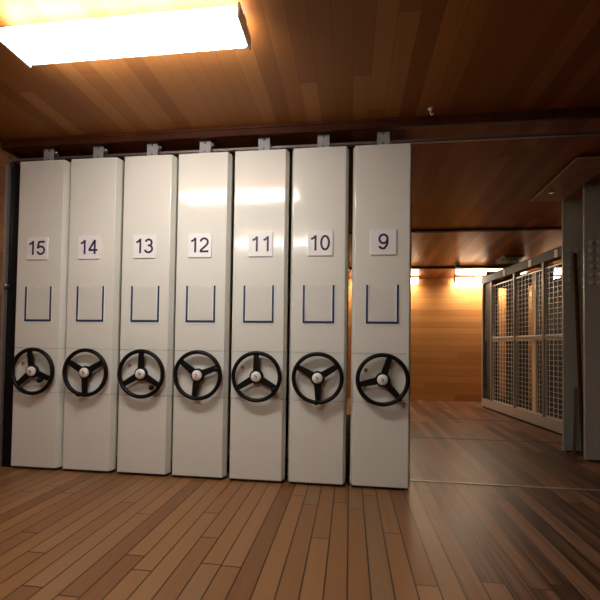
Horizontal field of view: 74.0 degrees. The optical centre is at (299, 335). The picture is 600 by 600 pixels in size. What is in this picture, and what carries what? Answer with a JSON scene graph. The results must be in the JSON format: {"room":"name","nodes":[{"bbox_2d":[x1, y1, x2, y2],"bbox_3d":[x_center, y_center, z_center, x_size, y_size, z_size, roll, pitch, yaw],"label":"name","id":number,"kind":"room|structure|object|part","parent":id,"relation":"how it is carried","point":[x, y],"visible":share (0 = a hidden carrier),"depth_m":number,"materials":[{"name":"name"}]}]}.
{"room":"archive storage room","nodes":[
{"label":"archive storage room","id":0,"kind":"room"},
{"bbox_2d":[0,148,23,330],"bbox_3d":[-2.417,-0.279,2.962,0.100,2.600,10.250,1,-1,7],"label":"wall","id":1,"kind":"structure","parent":0,"point":[4,154],"depth_m":3.13,"materials":[{"name":"brown wood"}]},
{"bbox_2d":[0,165,19,466],"bbox_3d":[-2.298,-0.163,3.126,0.098,2.380,0.068,1,-1,7],"label":"upright","id":2,"kind":"object","parent":1,"relation":"attached to","point":[12,180],"visible":0.98,"depth_m":3.15,"materials":[{"name":"black metal"}]},
{"bbox_2d":[0,106,599,149],"bbox_3d":[1.198,-1.454,2.670,7.120,0.063,0.032,1,-1,7],"label":"ceiling beam","id":3,"kind":"structure","parent":1,"relation":"attached to","point":[593,112],"depth_m":2.80,"materials":[{"name":"brown wood"}]},
{"bbox_2d":[8,130,599,166],"bbox_3d":[1.208,-1.353,2.755,7.120,0.065,0.045,1,-1,7],"label":"rail","id":4,"kind":"object","parent":1,"relation":"attached to","point":[11,162],"visible":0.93,"depth_m":2.84,"materials":[{"name":"metal"}]},
{"bbox_3d":[-2.285,-1.392,3.194,0.080,0.065,0.045,1,-1,7],"label":"wall plate","id":5,"kind":"part","parent":4,"relation":"part of","materials":[{"name":"metal"}]},
{"bbox_2d":[347,415,521,421],"bbox_3d":[1.536,1.145,5.547,7.010,0.012,0.035,1,-1,7],"label":"trim","id":6,"kind":"structure","parent":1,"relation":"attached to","point":[347,415],"depth_m":5.45,"materials":[{"name":"brown wood"}]},
{"bbox_2d":[286,473,599,491],"bbox_3d":[1.202,1.074,2.886,7.010,0.014,0.030,1,-1,7],"label":"rail","id":7,"kind":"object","parent":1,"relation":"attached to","point":[286,473],"depth_m":2.85,"materials":[{"name":"metal"}]},
{"bbox_2d":[346,434,557,442],"bbox_3d":[1.385,1.113,4.339,7.010,0.012,0.030,1,-1,7],"label":"trim","id":8,"kind":"structure","parent":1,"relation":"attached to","point":[346,434],"depth_m":4.27,"materials":[{"name":"brown wood"}]},
{"bbox_2d":[349,227,561,234],"bbox_3d":[1.473,-1.277,4.875,7.120,0.029,0.050,1,-1,7],"label":"trim","id":9,"kind":"structure","parent":1,"relation":"attached to","point":[533,228],"depth_m":4.76,"materials":[{"name":"brown wood"}]},
{"bbox_2d":[349,265,561,269],"bbox_3d":[1.694,-1.127,6.648,7.120,0.035,0.060,1,-1,7],"label":"trim","id":10,"kind":"structure","parent":1,"relation":"attached to","point":[559,266],"depth_m":6.50,"materials":[{"name":"brown wood"}]},
{"bbox_2d":[0,398,599,599],"bbox_3d":[1.146,1.120,2.478,7.320,0.120,10.250,1,-1,7],"label":"floor","id":11,"kind":"structure","parent":0,"point":[65,534],"depth_m":2.12,"materials":[{"name":"brown wood"}]},
{"bbox_2d":[10,148,70,468],"bbox_3d":[-1.849,-0.184,4.559,0.411,2.494,3.136,1,-1,7],"label":"shelving unit","id":12,"kind":"object","parent":11,"relation":"on","point":[36,367],"visible":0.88,"depth_m":3.08,"materials":[{"name":"white metal"}]},
{"bbox_2d":[62,145,124,472],"bbox_3d":[-1.418,-0.179,4.505,0.411,2.494,3.136,1,-1,7],"label":"shelving unit","id":13,"kind":"object","parent":11,"relation":"on","point":[90,367],"visible":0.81,"depth_m":3.03,"materials":[{"name":"white metal"}]},
{"bbox_2d":[117,143,178,475],"bbox_3d":[-0.978,-0.175,4.449,0.411,2.494,3.136,1,-1,7],"label":"shelving unit","id":14,"kind":"object","parent":11,"relation":"on","point":[150,213],"visible":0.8,"depth_m":2.98,"materials":[{"name":"white metal"}]},
{"bbox_2d":[172,140,234,478],"bbox_3d":[-0.550,-0.170,4.396,0.411,2.494,3.136,1,-1,7],"label":"shelving unit","id":15,"kind":"object","parent":11,"relation":"on","point":[206,179],"visible":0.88,"depth_m":2.92,"materials":[{"name":"white metal"}]},
{"bbox_3d":[-0.555,0.925,4.449,0.396,0.024,2.975,1,-1,7],"label":"shelf","id":16,"kind":"part","parent":15,"relation":"part of","materials":[{"name":"black metal"}]},
{"bbox_3d":[-0.528,-1.000,4.496,0.396,0.024,2.975,1,-1,7],"label":"shelf","id":17,"kind":"part","parent":15,"relation":"part of","materials":[{"name":"black metal"}]},
{"bbox_2d":[229,137,291,481],"bbox_3d":[-0.119,-0.165,4.341,0.411,2.494,3.136,1,-1,7],"label":"shelving unit","id":18,"kind":"object","parent":11,"relation":"on","point":[260,352],"visible":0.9,"depth_m":2.87,"materials":[{"name":"white metal"}]},
{"bbox_3d":[-0.124,0.929,4.394,0.396,0.024,2.975,1,-1,7],"label":"shelf","id":19,"kind":"part","parent":18,"relation":"part of","materials":[{"name":"black metal"}]},
{"bbox_3d":[-0.119,0.545,4.404,0.396,0.024,2.975,1,-1,7],"label":"shelf","id":20,"kind":"part","parent":18,"relation":"part of","materials":[{"name":"black metal"}]},
{"bbox_3d":[-0.108,-0.225,4.423,0.396,0.024,2.975,1,-1,7],"label":"shelf","id":21,"kind":"part","parent":18,"relation":"part of","materials":[{"name":"black metal"}]},
{"bbox_3d":[-0.103,-0.610,4.432,0.396,0.024,2.975,1,-1,7],"label":"shelf","id":22,"kind":"part","parent":18,"relation":"part of","materials":[{"name":"black metal"}]},
{"bbox_3d":[-0.097,-0.995,4.442,0.396,0.024,2.975,1,-1,7],"label":"shelf","id":23,"kind":"part","parent":18,"relation":"part of","materials":[{"name":"black metal"}]},
{"bbox_2d":[288,134,348,485],"bbox_3d":[0.311,-0.160,4.287,0.411,2.494,3.136,1,-1,7],"label":"shelving unit","id":24,"kind":"object","parent":11,"relation":"on","point":[318,357],"visible":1,"depth_m":2.81,"materials":[{"name":"white metal"}]},
{"bbox_2d":[350,130,411,489],"bbox_3d":[0.750,-0.156,4.232,0.411,2.494,3.136,1,-1,7],"label":"shelving unit","id":25,"kind":"object","parent":11,"relation":"on","point":[382,172],"visible":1,"depth_m":2.76,"materials":[{"name":"white metal"}]},
{"bbox_2d":[481,245,561,435],"bbox_3d":[3.291,0.028,5.322,0.637,2.256,2.622,1,-1,2],"label":"partition","id":26,"kind":"object","parent":11,"relation":"on","point":[546,337],"visible":0.64,"depth_m":5.57,"materials":[{"name":"paint"}]},
{"bbox_3d":[3.047,0.088,6.599,0.051,1.890,0.044,1,-1,2],"label":"post","id":27,"kind":"part","parent":26,"relation":"part of","materials":[{"name":"grey metal"}]},
{"bbox_3d":[3.038,0.080,6.290,0.051,1.890,0.044,1,-1,2],"label":"post","id":28,"kind":"part","parent":26,"relation":"part of","materials":[{"name":"grey metal"}]},
{"bbox_3d":[3.016,0.063,5.580,0.051,1.890,0.044,1,-1,2],"label":"post","id":29,"kind":"part","parent":26,"relation":"part of","materials":[{"name":"grey metal"}]},
{"bbox_3d":[2.998,0.027,5.166,0.032,0.040,2.206,1,-1,2],"label":"rail","id":30,"kind":"part","parent":26,"relation":"part of","materials":[{"name":"grey metal"}]},
{"bbox_3d":[3.093,0.110,5.242,0.035,1.890,0.076,1,-1,2],"label":"post","id":31,"kind":"part","parent":26,"relation":"part of","materials":[{"name":"grey metal"}]},
{"bbox_3d":[2.995,0.045,4.876,0.051,1.890,0.044,1,-1,2],"label":"post","id":32,"kind":"part","parent":26,"relation":"part of","materials":[{"name":"grey metal"}]},
{"bbox_2d":[562,198,583,452],"bbox_3d":[2.845,-0.106,3.805,0.626,2.445,0.056,1,-1,7],"label":"metal post","id":33,"kind":"object","parent":11,"relation":"on","point":[572,208],"visible":0.38,"depth_m":3.83,"materials":[{"name":"grey metal"}]},
{"bbox_3d":[2.841,-0.631,3.805,0.606,0.495,0.028,1,-1,7],"label":"dimpled plate","id":34,"kind":"part","parent":33,"relation":"part of","materials":[{"name":"grey metal"}]},
{"bbox_2d":[573,388,576,455],"bbox_3d":[2.567,0.801,3.720,0.020,0.622,0.103,-1,-2,44],"label":"wooden slat","id":35,"kind":"object","parent":11,"relation":"on","point":[575,389],"visible":1,"depth_m":3.71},
{"bbox_2d":[573,253,583,455],"bbox_3d":[2.619,0.162,3.741,0.034,1.901,0.093,1,-1,-17],"label":"wooden slat","id":36,"kind":"object","parent":11,"relation":"on","point":[575,270],"visible":0.87,"depth_m":3.73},
{"bbox_2d":[583,184,599,461],"bbox_3d":[2.837,-0.122,3.504,0.626,2.462,0.056,1,-1,7],"label":"metal cabinet","id":37,"kind":"object","parent":11,"relation":"on","point":[591,192],"visible":1,"depth_m":3.53,"materials":[{"name":"grey metal"}]},
{"bbox_3d":[2.833,-0.639,3.504,0.606,0.495,0.028,1,-1,7],"label":"dimpled plate","id":38,"kind":"part","parent":37,"relation":"part of","materials":[{"name":"grey metal"}]},
{"bbox_2d":[0,0,599,139],"bbox_3d":[0.874,-1.604,0.074,7.320,0.100,5.270,1,-1,7],"label":"ceiling","id":39,"kind":"structure","parent":0,"point":[307,60],"depth_m":2.26,"materials":[{"name":"brown wood"}]},
{"bbox_2d":[0,2,250,67],"bbox_3d":[-0.849,-1.474,1.935,1.202,0.119,0.206,1,-1,7],"label":"tube light","id":40,"kind":"object","parent":39,"relation":"hanging from","point":[216,28],"visible":1,"depth_m":1.89,"materials":[{"name":"white plastic"}]},
{"bbox_2d":[12,118,599,278],"bbox_3d":[1.509,-1.322,5.154,7.320,0.396,4.980,1,-1,7],"label":"ceiling","id":41,"kind":"structure","parent":0,"point":[492,183],"depth_m":3.56,"materials":[{"name":"brown wood"}]},
{"bbox_2d":[411,276,418,283],"bbox_3d":[1.575,-1.027,7.394,1.202,0.120,0.164,1,-1,7],"label":"tube light","id":42,"kind":"object","parent":41,"relation":"attached to","point":[414,279],"visible":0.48,"depth_m":7.25,"materials":[{"name":"white plastic"}]},
{"bbox_2d":[411,278,417,283],"bbox_3d":[1.575,-1.012,7.392,1.180,0.080,0.148,1,-5,7],"label":"diffuser","id":43,"kind":"object","parent":42,"relation":"attached to","point":[413,280],"depth_m":7.26,"materials":[{"name":"white plastic"}]},
{"bbox_2d":[453,276,483,283],"bbox_3d":[3.401,-1.007,7.165,1.202,0.120,0.164,1,-1,7],"label":"tube light","id":44,"kind":"object","parent":41,"relation":"attached to","point":[457,279],"visible":0.45,"depth_m":7.15,"materials":[{"name":"white plastic"}]},
{"bbox_2d":[455,278,480,283],"bbox_3d":[3.400,-0.992,7.163,1.180,0.080,0.148,1,-5,7],"label":"diffuser","id":45,"kind":"object","parent":44,"relation":"attached to","point":[457,280],"depth_m":7.15,"materials":[{"name":"white plastic"}]},
{"bbox_2d":[495,255,524,263],"bbox_3d":[3.144,-1.145,5.992,0.280,0.053,0.400,1,-1,7],"label":"ceiling vent","id":46,"kind":"object","parent":41,"relation":"in","point":[506,259],"visible":1,"depth_m":5.92,"materials":[{"name":"grey metal"}]},
{"bbox_2d":[531,156,599,201],"bbox_3d":[2.350,-1.357,3.477,0.297,0.082,0.800,1,-1,7],"label":"board","id":47,"kind":"object","parent":41,"relation":"attached to","point":[580,170],"visible":1,"depth_m":3.43,"materials":[{"name":"brown wood"}]},
{"bbox_2d":[347,279,531,401],"bbox_3d":[1.794,0.034,7.542,7.120,2.320,0.100,1,-1,7],"label":"wall","id":48,"kind":"structure","parent":0,"point":[446,316],"depth_m":7.37,"materials":[{"name":"brown wood"}]}
]}

